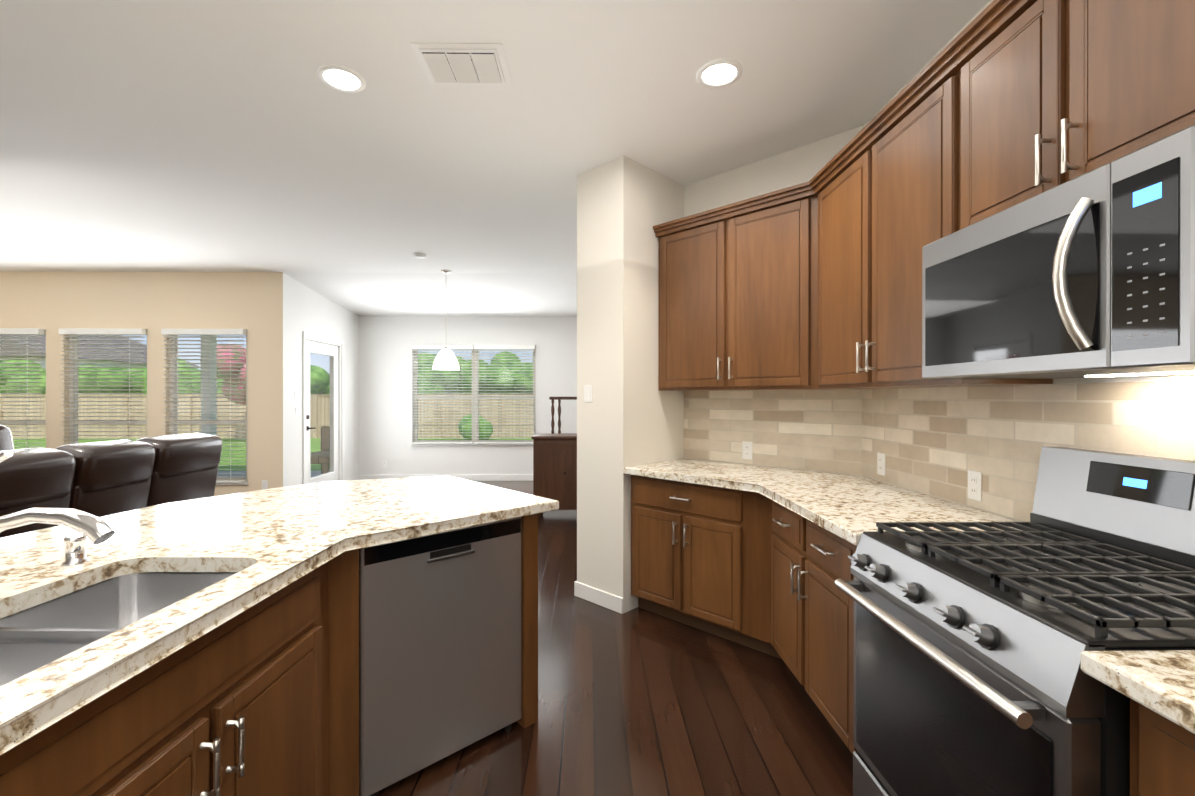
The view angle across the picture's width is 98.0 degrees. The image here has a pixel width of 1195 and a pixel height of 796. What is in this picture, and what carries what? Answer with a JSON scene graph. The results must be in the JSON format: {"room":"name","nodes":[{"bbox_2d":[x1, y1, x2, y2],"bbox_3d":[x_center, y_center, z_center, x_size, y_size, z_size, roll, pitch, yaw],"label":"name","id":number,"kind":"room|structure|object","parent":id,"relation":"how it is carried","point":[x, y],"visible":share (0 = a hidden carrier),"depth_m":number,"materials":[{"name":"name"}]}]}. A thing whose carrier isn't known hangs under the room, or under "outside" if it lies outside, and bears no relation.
{"room":"kitchen","nodes":[
{"label":"kitchen","id":0,"kind":"room"},
{"bbox_2d":[0,271,282,495],"bbox_3d":[-6.316,-0.116,6.412,4.910,2.950,0.160,0,0,-1],"label":"wall","id":1,"kind":"structure","parent":0,"point":[51,303],"depth_m":6.35,"materials":[{"name":"beige paint"}]},
{"bbox_2d":[0,330,45,449],"bbox_3d":[-7.220,0.110,6.362,1.020,1.902,0.158,0,0,-1],"label":"window","id":2,"kind":"structure","parent":1,"relation":"in","point":[24,422],"depth_m":6.41,"materials":[{"name":"beige"}]},
{"bbox_2d":[0,328,44,447],"bbox_3d":[-7.219,0.094,6.278,0.990,1.865,0.071,0,0,-1],"label":"window blinds","id":3,"kind":"object","parent":2,"relation":"attached to","point":[21,331],"visible":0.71,"depth_m":6.27,"materials":[{"name":"white plastic"}]},
{"bbox_2d":[69,330,146,443],"bbox_3d":[-6.000,0.110,6.382,1.020,1.902,0.158,0,0,-1],"label":"window","id":4,"kind":"structure","parent":1,"relation":"in","point":[97,423],"depth_m":6.41,"materials":[{"name":"beige"}]},
{"bbox_2d":[59,328,145,439],"bbox_3d":[-5.999,0.094,6.298,0.990,1.865,0.071,0,0,-1],"label":"window blinds","id":5,"kind":"object","parent":4,"relation":"attached to","point":[77,331],"visible":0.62,"depth_m":6.29,"materials":[{"name":"white plastic"}]},
{"bbox_2d":[169,335,247,484],"bbox_3d":[-4.786,0.110,6.402,1.010,1.902,0.158,0,0,-1],"label":"window","id":6,"kind":"structure","parent":1,"relation":"in","point":[176,425],"depth_m":6.42,"materials":[{"name":"beige"}]},
{"bbox_2d":[161,329,246,482],"bbox_3d":[-4.784,0.094,6.318,0.980,1.865,0.071,0,0,-1],"label":"window blinds","id":7,"kind":"object","parent":6,"relation":"attached to","point":[177,332],"visible":0.75,"depth_m":6.31,"materials":[{"name":"white plastic"}]},
{"bbox_2d":[262,480,267,489],"bbox_3d":[-4.080,1.069,6.367,0.072,0.116,0.008,0,0,-1],"label":"outlet","id":8,"kind":"object","parent":1,"relation":"attached to","point":[265,482],"depth_m":6.37,"materials":[{"name":"white plastic"}]},
{"bbox_2d":[283,273,358,486],"bbox_3d":[-3.957,-0.119,7.461,0.161,2.950,2.179,0,0,-1],"label":"wall","id":9,"kind":"structure","parent":0,"point":[306,309],"depth_m":6.83,"materials":[{"name":"white paint"}]},
{"bbox_2d":[303,331,343,483],"bbox_3d":[-3.940,0.239,7.372,0.194,2.235,1.130,0,0,-1],"label":"door","id":10,"kind":"structure","parent":9,"relation":"attached to","point":[332,348],"depth_m":7.63,"materials":[{"name":"white"}]},
{"bbox_2d":[344,475,358,480],"bbox_3d":[-3.883,1.305,8.190,0.014,0.100,0.489,0,0,-1],"label":"baseboard","id":11,"kind":"structure","parent":9,"relation":"attached to","point":[355,477],"depth_m":8.29,"materials":[{"name":"white wood"}]},
{"bbox_2d":[359,316,576,474],"bbox_3d":[-1.717,-0.121,8.588,4.678,2.950,0.160,0,0,-1],"label":"wall","id":12,"kind":"structure","parent":0,"point":[386,409],"depth_m":8.49,"materials":[{"name":"white paint"}]},
{"bbox_2d":[382,461,386,467],"bbox_3d":[-3.475,1.084,8.477,0.072,0.116,0.008,0,0,-1],"label":"outlet","id":13,"kind":"object","parent":12,"relation":"attached to","point":[384,463],"depth_m":8.48,"materials":[{"name":"white plastic"}]},
{"bbox_2d":[359,474,532,480],"bbox_3d":[-1.725,1.304,8.503,4.340,0.100,0.014,0,0,-1],"label":"baseboard","id":14,"kind":"structure","parent":12,"relation":"attached to","point":[519,477],"depth_m":8.49,"materials":[{"name":"white wood"}]},
{"bbox_2d":[411,345,535,445],"bbox_3d":[-2.021,-0.045,8.547,2.030,1.642,0.158,0,0,-1],"label":"window","id":15,"kind":"structure","parent":12,"relation":"in","point":[475,428],"depth_m":8.57,"materials":[{"name":"beige"}]},
{"bbox_2d":[411,345,472,443],"bbox_3d":[-2.524,-0.060,8.455,0.990,1.605,0.071,0,0,-1],"label":"window blinds","id":16,"kind":"object","parent":15,"relation":"attached to","point":[440,347],"visible":0.96,"depth_m":8.44,"materials":[{"name":"white plastic"}]},
{"bbox_2d":[474,345,534,443],"bbox_3d":[-1.514,-0.060,8.472,0.990,1.605,0.071,0,0,-1],"label":"window blinds","id":17,"kind":"object","parent":15,"relation":"attached to","point":[516,348],"visible":0.88,"depth_m":8.46,"materials":[{"name":"white plastic"}]},
{"bbox_2d":[0,0,989,316],"bbox_3d":[-3.151,-1.479,2.781,11.200,0.350,11.800,0,0,-1],"label":"ceiling","id":18,"kind":"structure","parent":0,"point":[188,136],"depth_m":2.89,"materials":[{"name":"white paint"}]},
{"bbox_2d":[317,65,365,92],"bbox_3d":[-1.226,-1.528,2.492,0.210,0.010,0.210,0,0,-1],"label":"recessed light","id":19,"kind":"object","parent":18,"relation":"in","point":[341,78],"visible":1,"depth_m":2.49,"materials":[{"name":"white plastic"}]},
{"bbox_2d":[413,253,425,258],"bbox_3d":[-1.907,-1.522,5.571,0.130,0.034,0.130,0,0,-1],"label":"smoke detector","id":20,"kind":"object","parent":18,"relation":"attached to","point":[419,255],"visible":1,"depth_m":5.53,"materials":[{"name":"white plastic"}]},
{"bbox_2d":[432,270,459,369],"bbox_3d":[-1.839,-0.943,6.304,0.330,1.194,0.330,0,0,-1],"label":"pendant lamp","id":21,"kind":"object","parent":18,"relation":"hanging from","point":[445,359],"visible":1,"depth_m":6.21,"materials":[{"name":"white glass"}]},
{"bbox_2d":[409,43,511,85],"bbox_3d":[-0.614,-1.522,2.392,0.400,0.020,0.300,0,0,-1],"label":"ceiling vent","id":22,"kind":"object","parent":18,"relation":"in","point":[461,64],"visible":1,"depth_m":2.36,"materials":[{"name":"white metal"}]},
{"bbox_2d":[697,59,741,87],"bbox_3d":[0.575,-1.528,2.452,0.210,0.010,0.210,0,0,-1],"label":"recessed light","id":23,"kind":"object","parent":18,"relation":"in","point":[718,73],"visible":1,"depth_m":2.45,"materials":[{"name":"white plastic"}]},
{"bbox_2d":[359,481,852,795],"bbox_3d":[-3.150,1.416,2.747,11.200,0.100,11.720,0,0,-1],"label":"floor","id":24,"kind":"structure","parent":0,"point":[638,701],"depth_m":2.19,"materials":[{"name":"brown wood"}]},
{"bbox_2d":[0,425,13,450],"bbox_3d":[-6.331,0.806,5.222,1.760,1.110,1.123,0,0,-1],"label":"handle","id":25,"kind":"object","parent":24,"relation":"on","point":[6,441],"visible":0.04,"depth_m":4.88,"materials":[{"name":"silver metal"}]},
{"bbox_2d":[0,433,222,537],"bbox_3d":[-4.032,0.845,3.831,1.112,1.039,2.320,0,0,-1],"label":"sofa","id":26,"kind":"object","parent":24,"relation":"on","point":[101,479],"visible":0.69,"depth_m":3.75,"materials":[{"name":"black leather"}]},
{"bbox_2d":[0,562,331,795],"bbox_3d":[-1.169,0.927,1.131,0.675,0.886,0.896,0,0,-1],"label":"base cabinet","id":27,"kind":"object","parent":24,"relation":"on","point":[260,698],"depth_m":1.16,"materials":[{"name":"brown wood"}]},
{"bbox_2d":[336,514,537,795],"bbox_3d":[-0.851,0.924,2.152,1.201,0.886,0.981,0,0,-1],"label":"base cabinet","id":28,"kind":"object","parent":24,"relation":"on","point":[347,563],"depth_m":1.72,"materials":[{"name":"brown wood"}]},
{"bbox_2d":[0,475,558,754],"bbox_3d":[-1.046,0.462,1.088,1.800,0.041,3.714,0,0,-1],"label":"countertop","id":29,"kind":"structure","parent":28,"relation":"on","point":[265,543],"depth_m":1.51,"materials":[{"name":"white stone"}]},
{"bbox_2d":[0,450,114,543],"bbox_3d":[-1.245,0.277,1.123,0.398,0.328,0.075,0,0,-1],"label":"kitchen faucet","id":30,"kind":"object","parent":29,"relation":"on","point":[95,529],"visible":1,"depth_m":1.10,"materials":[{"name":"silver metal"}]},
{"bbox_2d":[61,532,88,565],"bbox_3d":[-1.397,0.401,1.390,0.053,0.078,0.053,0,0,-1],"label":"soap dispenser","id":31,"kind":"object","parent":29,"relation":"on","point":[75,548],"visible":0.92,"depth_m":1.38,"materials":[{"name":"silver metal"}]},
{"bbox_2d":[0,572,237,685],"bbox_3d":[-1.109,0.594,1.088,0.455,0.220,0.752,0,0,-1],"label":"sink basin","id":32,"kind":"object","parent":29,"relation":"in","point":[33,638],"visible":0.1,"depth_m":1.29,"materials":[{"name":"silver metal"}]},
{"bbox_2d":[359,517,521,795],"bbox_3d":[-0.739,0.927,2.143,0.639,0.880,0.592,0,0,-43],"label":"dishwasher","id":33,"kind":"object","parent":28,"relation":"in","point":[439,646],"visible":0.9,"depth_m":1.89,"materials":[{"name":"grey metal"}]},
{"bbox_2d":[531,397,576,517],"bbox_3d":[-0.274,0.582,6.048,0.940,1.555,0.518,0,0,-1],"label":"dresser","id":34,"kind":"object","parent":24,"relation":"on","point":[554,466],"visible":0.42,"depth_m":5.82,"materials":[{"name":"brown wood"}]},
{"bbox_2d":[574,581,622,613],"bbox_3d":[0.000,1.314,3.779,0.326,0.100,1.002,0,0,-1],"label":"baseboard","id":35,"kind":"structure","parent":24,"relation":"on","point":[610,601],"depth_m":3.42,"materials":[{"name":"white wood"}]},
{"bbox_2d":[631,475,766,653],"bbox_3d":[0.853,0.922,3.219,1.274,0.886,1.098,0,0,-1],"label":"base cabinet","id":36,"kind":"object","parent":24,"relation":"on","point":[757,571],"depth_m":2.95,"materials":[{"name":"brown wood"}]},
{"bbox_2d":[623,458,722,485],"bbox_3d":[0.385,0.458,3.192,0.450,0.041,1.134,0,0,-1],"label":"countertop","id":37,"kind":"structure","parent":36,"relation":"on","point":[681,470],"depth_m":3.13,"materials":[{"name":"white stone"}]},
{"bbox_2d":[691,459,1022,545],"bbox_3d":[1.058,0.459,2.729,0.880,0.041,2.083,0,0,-1],"label":"countertop","id":38,"kind":"structure","parent":36,"relation":"on","point":[850,508],"depth_m":2.26,"materials":[{"name":"white stone"}]},
{"bbox_2d":[767,498,856,753],"bbox_3d":[1.197,0.924,2.170,0.620,0.886,0.942,0,0,-1],"label":"base cabinet","id":39,"kind":"object","parent":24,"relation":"on","point":[810,620],"depth_m":2.13,"materials":[{"name":"brown wood"}]},
{"bbox_2d":[835,447,1194,795],"bbox_3d":[1.135,0.764,1.305,0.753,1.210,0.762,0,0,-1],"label":"range","id":40,"kind":"object","parent":24,"relation":"on","point":[971,678],"visible":1,"depth_m":1.25,"materials":[{"name":"silver metal"}]},
{"bbox_2d":[1130,698,1194,795],"bbox_3d":[1.224,0.928,0.561,0.620,0.886,0.706,0,0,-1],"label":"base cabinet","id":41,"kind":"object","parent":24,"relation":"on","point":[1162,752],"depth_m":0.84,"materials":[{"name":"brown wood"}]},
{"bbox_2d":[1081,650,1194,733],"bbox_3d":[1.194,0.463,0.553,0.677,0.041,0.734,0,0,-1],"label":"countertop","id":42,"kind":"structure","parent":41,"relation":"on","point":[1162,681],"depth_m":0.84,"materials":[{"name":"white stone"}]},
{"bbox_2d":[577,155,683,613],"bbox_3d":[0.355,-0.111,3.789,0.425,2.950,0.990,0,0,44],"label":"wall","id":43,"kind":"structure","parent":0,"point":[630,414],"depth_m":3.42,"materials":[{"name":"white paint"}]},
{"bbox_2d":[584,385,591,401],"bbox_3d":[-0.065,-0.029,3.502,0.052,0.116,0.052,0,0,-1],"label":"light switch","id":44,"kind":"object","parent":43,"relation":"attached to","point":[587,393],"visible":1,"depth_m":3.50,"materials":[{"name":"white plastic"}]},
{"bbox_2d":[655,188,812,390],"bbox_3d":[0.955,-0.584,3.277,1.068,1.067,0.978,0,0,-1],"label":"upper cabinet","id":45,"kind":"object","parent":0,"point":[736,279],"depth_m":3.09,"materials":[{"name":"brown wood"}]},
{"bbox_2d":[684,126,862,475],"bbox_3d":[1.136,-0.110,3.388,1.294,2.950,0.160,0,0,44],"label":"wall","id":46,"kind":"structure","parent":0,"point":[802,164],"depth_m":3.33,"materials":[{"name":"white paint"}]},
{"bbox_2d":[863,0,1194,521],"bbox_3d":[1.624,-0.103,0.078,0.160,2.950,5.833,0,0,-1],"label":"wall","id":47,"kind":"structure","parent":0,"point":[1175,377],"depth_m":1.60,"materials":[{"name":"white paint"}]},
{"bbox_2d":[813,56,1052,389],"bbox_3d":[1.340,-0.582,2.322,0.330,1.067,1.199,0,0,-1],"label":"upper cabinet","id":48,"kind":"object","parent":47,"relation":"attached to","point":[875,211],"depth_m":2.13,"materials":[{"name":"brown wood"}]},
{"bbox_2d":[684,380,1194,521],"bbox_3d":[1.085,0.197,1.864,0.859,0.486,3.820,0,0,-1],"label":"tile backsplash","id":49,"kind":"structure","parent":47,"relation":"attached to","point":[939,442],"depth_m":2.22,"materials":[{"name":"tile"}]},
{"bbox_2d":[742,441,751,459],"bbox_3d":[0.983,0.345,3.408,0.072,0.116,0.008,0,0,44],"label":"outlet","id":50,"kind":"object","parent":49,"relation":"attached to","point":[746,446],"depth_m":3.41,"materials":[{"name":"white plastic"}]},
{"bbox_2d":[877,452,885,475],"bbox_3d":[1.487,0.346,2.724,0.008,0.116,0.072,0,0,-1],"label":"outlet","id":51,"kind":"object","parent":49,"relation":"attached to","point":[881,457],"depth_m":2.72,"materials":[{"name":"white plastic"}]},
{"bbox_2d":[968,470,981,501],"bbox_3d":[1.498,0.348,2.065,0.008,0.116,0.072,0,0,-1],"label":"outlet","id":52,"kind":"object","parent":49,"relation":"attached to","point":[974,485],"depth_m":2.06,"materials":[{"name":"white plastic"}]},
{"bbox_2d":[953,0,1194,232],"bbox_3d":[1.356,-0.808,1.332,0.330,0.610,0.776,0,0,-1],"label":"upper cabinet","id":53,"kind":"object","parent":47,"relation":"attached to","point":[993,107],"depth_m":1.35,"materials":[{"name":"brown wood"}]},
{"bbox_2d":[922,125,1194,378],"bbox_3d":[1.264,-0.279,1.331,0.511,0.439,0.770,0,0,-1],"label":"microwave","id":54,"kind":"object","parent":53,"relation":"attached to","point":[1089,274],"visible":1,"depth_m":1.15,"materials":[{"name":"silver metal"}]},
{"label":"outside","id":55,"kind":"structure","parent":0,"visible":0},
{"bbox_2d":[12,438,532,470],"bbox_3d":[-7.985,1.674,23.050,75.000,0.200,33.120,0,0,-1],"label":"lawn","id":56,"kind":"structure","parent":55,"point":[234,456],"depth_m":16.99,"materials":[{"name":"green plant"}]},
{"bbox_2d":[0,358,44,392],"bbox_3d":[-26.655,-0.154,23.189,2.569,3.456,2.529,0,0,-1],"label":"tree","id":57,"kind":"object","parent":56,"relation":"on","point":[17,372],"depth_m":23.01,"materials":[{"name":"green plant"}]},
{"bbox_2d":[5,369,45,393],"bbox_3d":[-24.330,0.055,23.222,2.863,3.037,2.853,0,0,-1],"label":"tree","id":58,"kind":"object","parent":56,"relation":"on","point":[42,390],"depth_m":21.95,"materials":[{"name":"green plant"}]},
{"bbox_2d":[0,335,199,368],"bbox_3d":[-34.114,-1.667,30.675,14.000,6.450,10.000,0,0,-1],"label":"neighbouring house","id":59,"kind":"structure","parent":56,"relation":"on","point":[42,338],"depth_m":29.17,"materials":[{"name":"grey"}]},
{"bbox_2d":[78,365,146,392],"bbox_3d":[-21.789,0.050,23.540,3.064,3.046,2.892,0,0,-1],"label":"tree","id":60,"kind":"object","parent":56,"relation":"on","point":[105,380],"depth_m":22.64,"materials":[{"name":"green plant"}]},
{"bbox_2d":[131,372,191,393],"bbox_3d":[-19.922,0.062,23.766,2.801,3.021,2.190,0,0,-1],"label":"tree","id":61,"kind":"object","parent":56,"relation":"on","point":[145,383],"depth_m":22.92,"materials":[{"name":"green plant"}]},
{"bbox_2d":[178,358,197,377],"bbox_3d":[-20.065,-0.230,25.912,3.736,3.596,3.110,0,0,-1],"label":"tree","id":62,"kind":"object","parent":56,"relation":"on","point":[184,365],"depth_m":24.95,"materials":[{"name":"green plant"}]},
{"bbox_2d":[190,372,200,392],"bbox_3d":[-16.731,-0.090,23.884,3.132,3.326,2.740,0,0,-1],"label":"tree","id":63,"kind":"object","parent":56,"relation":"on","point":[196,380],"depth_m":22.83,"materials":[{"name":"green plant"}]},
{"bbox_2d":[217,379,222,392],"bbox_3d":[-15.317,-0.044,22.709,2.767,3.238,2.480,0,0,-1],"label":"tree","id":64,"kind":"object","parent":56,"relation":"on","point":[220,384],"depth_m":22.27,"materials":[{"name":"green plant"}]},
{"bbox_2d":[200,345,245,404],"bbox_3d":[-11.950,-0.157,18.122,2.619,3.482,2.462,0,0,-1],"label":"tree","id":65,"kind":"object","parent":56,"relation":"on","point":[236,376],"depth_m":17.44,"materials":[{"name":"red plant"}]},
{"bbox_2d":[201,335,329,477],"bbox_3d":[-6.862,0.080,8.319,5.560,3.050,3.610,0,0,-1],"label":"patio post","id":66,"kind":"object","parent":56,"relation":"on","point":[313,473],"depth_m":9.62,"materials":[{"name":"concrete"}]},
{"bbox_2d":[310,426,329,473],"bbox_3d":[-4.599,0.949,8.763,0.600,0.890,1.000,0,0,-1],"label":"bench","id":67,"kind":"object","parent":66,"relation":"on","point":[325,429],"depth_m":9.18,"materials":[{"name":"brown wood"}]},
{"bbox_2d":[0,394,532,437],"bbox_3d":[-7.871,0.732,14.644,65.050,1.720,12.070,0,0,-1],"label":"fence","id":68,"kind":"object","parent":56,"relation":"on","point":[323,421],"depth_m":20.50,"materials":[{"name":"brown wood"}]},
{"bbox_2d":[310,365,329,393],"bbox_3d":[-13.174,0.076,23.151,3.006,2.996,2.798,0,0,-1],"label":"tree","id":69,"kind":"object","parent":56,"relation":"on","point":[321,376],"depth_m":22.18,"materials":[{"name":"green plant"}]},
{"bbox_2d":[418,363,450,392],"bbox_3d":[-7.963,-0.033,23.440,2.883,3.213,2.216,0,0,-1],"label":"tree","id":70,"kind":"object","parent":56,"relation":"on","point":[442,382],"depth_m":22.63,"materials":[{"name":"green plant"}]},
{"bbox_2d":[418,352,465,392],"bbox_3d":[-7.365,-0.306,25.234,3.518,3.751,2.602,0,0,-1],"label":"tree","id":71,"kind":"object","parent":56,"relation":"on","point":[452,382],"depth_m":24.32,"materials":[{"name":"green plant"}]},
{"bbox_2d":[458,414,492,439],"bbox_3d":[-4.527,1.076,19.266,1.290,0.990,1.100,0,0,-1],"label":"bush","id":72,"kind":"object","parent":56,"relation":"on","point":[466,427],"depth_m":18.95,"materials":[{"name":"green plant"}]},
{"bbox_2d":[457,360,505,392],"bbox_3d":[-5.247,-0.127,24.032,2.552,3.397,2.588,0,0,-1],"label":"tree","id":73,"kind":"object","parent":56,"relation":"on","point":[463,381],"depth_m":23.16,"materials":[{"name":"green plant"}]},
{"bbox_2d":[481,364,532,392],"bbox_3d":[-3.682,0.003,23.299,2.825,3.140,2.688,0,0,-1],"label":"tree","id":74,"kind":"object","parent":56,"relation":"on","point":[511,382],"depth_m":22.16,"materials":[{"name":"green plant"}]},
{"bbox_2d":[490,352,532,368],"bbox_3d":[-4.388,-0.403,25.927,3.775,3.943,2.898,0,0,-1],"label":"tree","id":75,"kind":"object","parent":56,"relation":"on","point":[509,360],"depth_m":25.92,"materials":[{"name":"green plant"}]}
]}

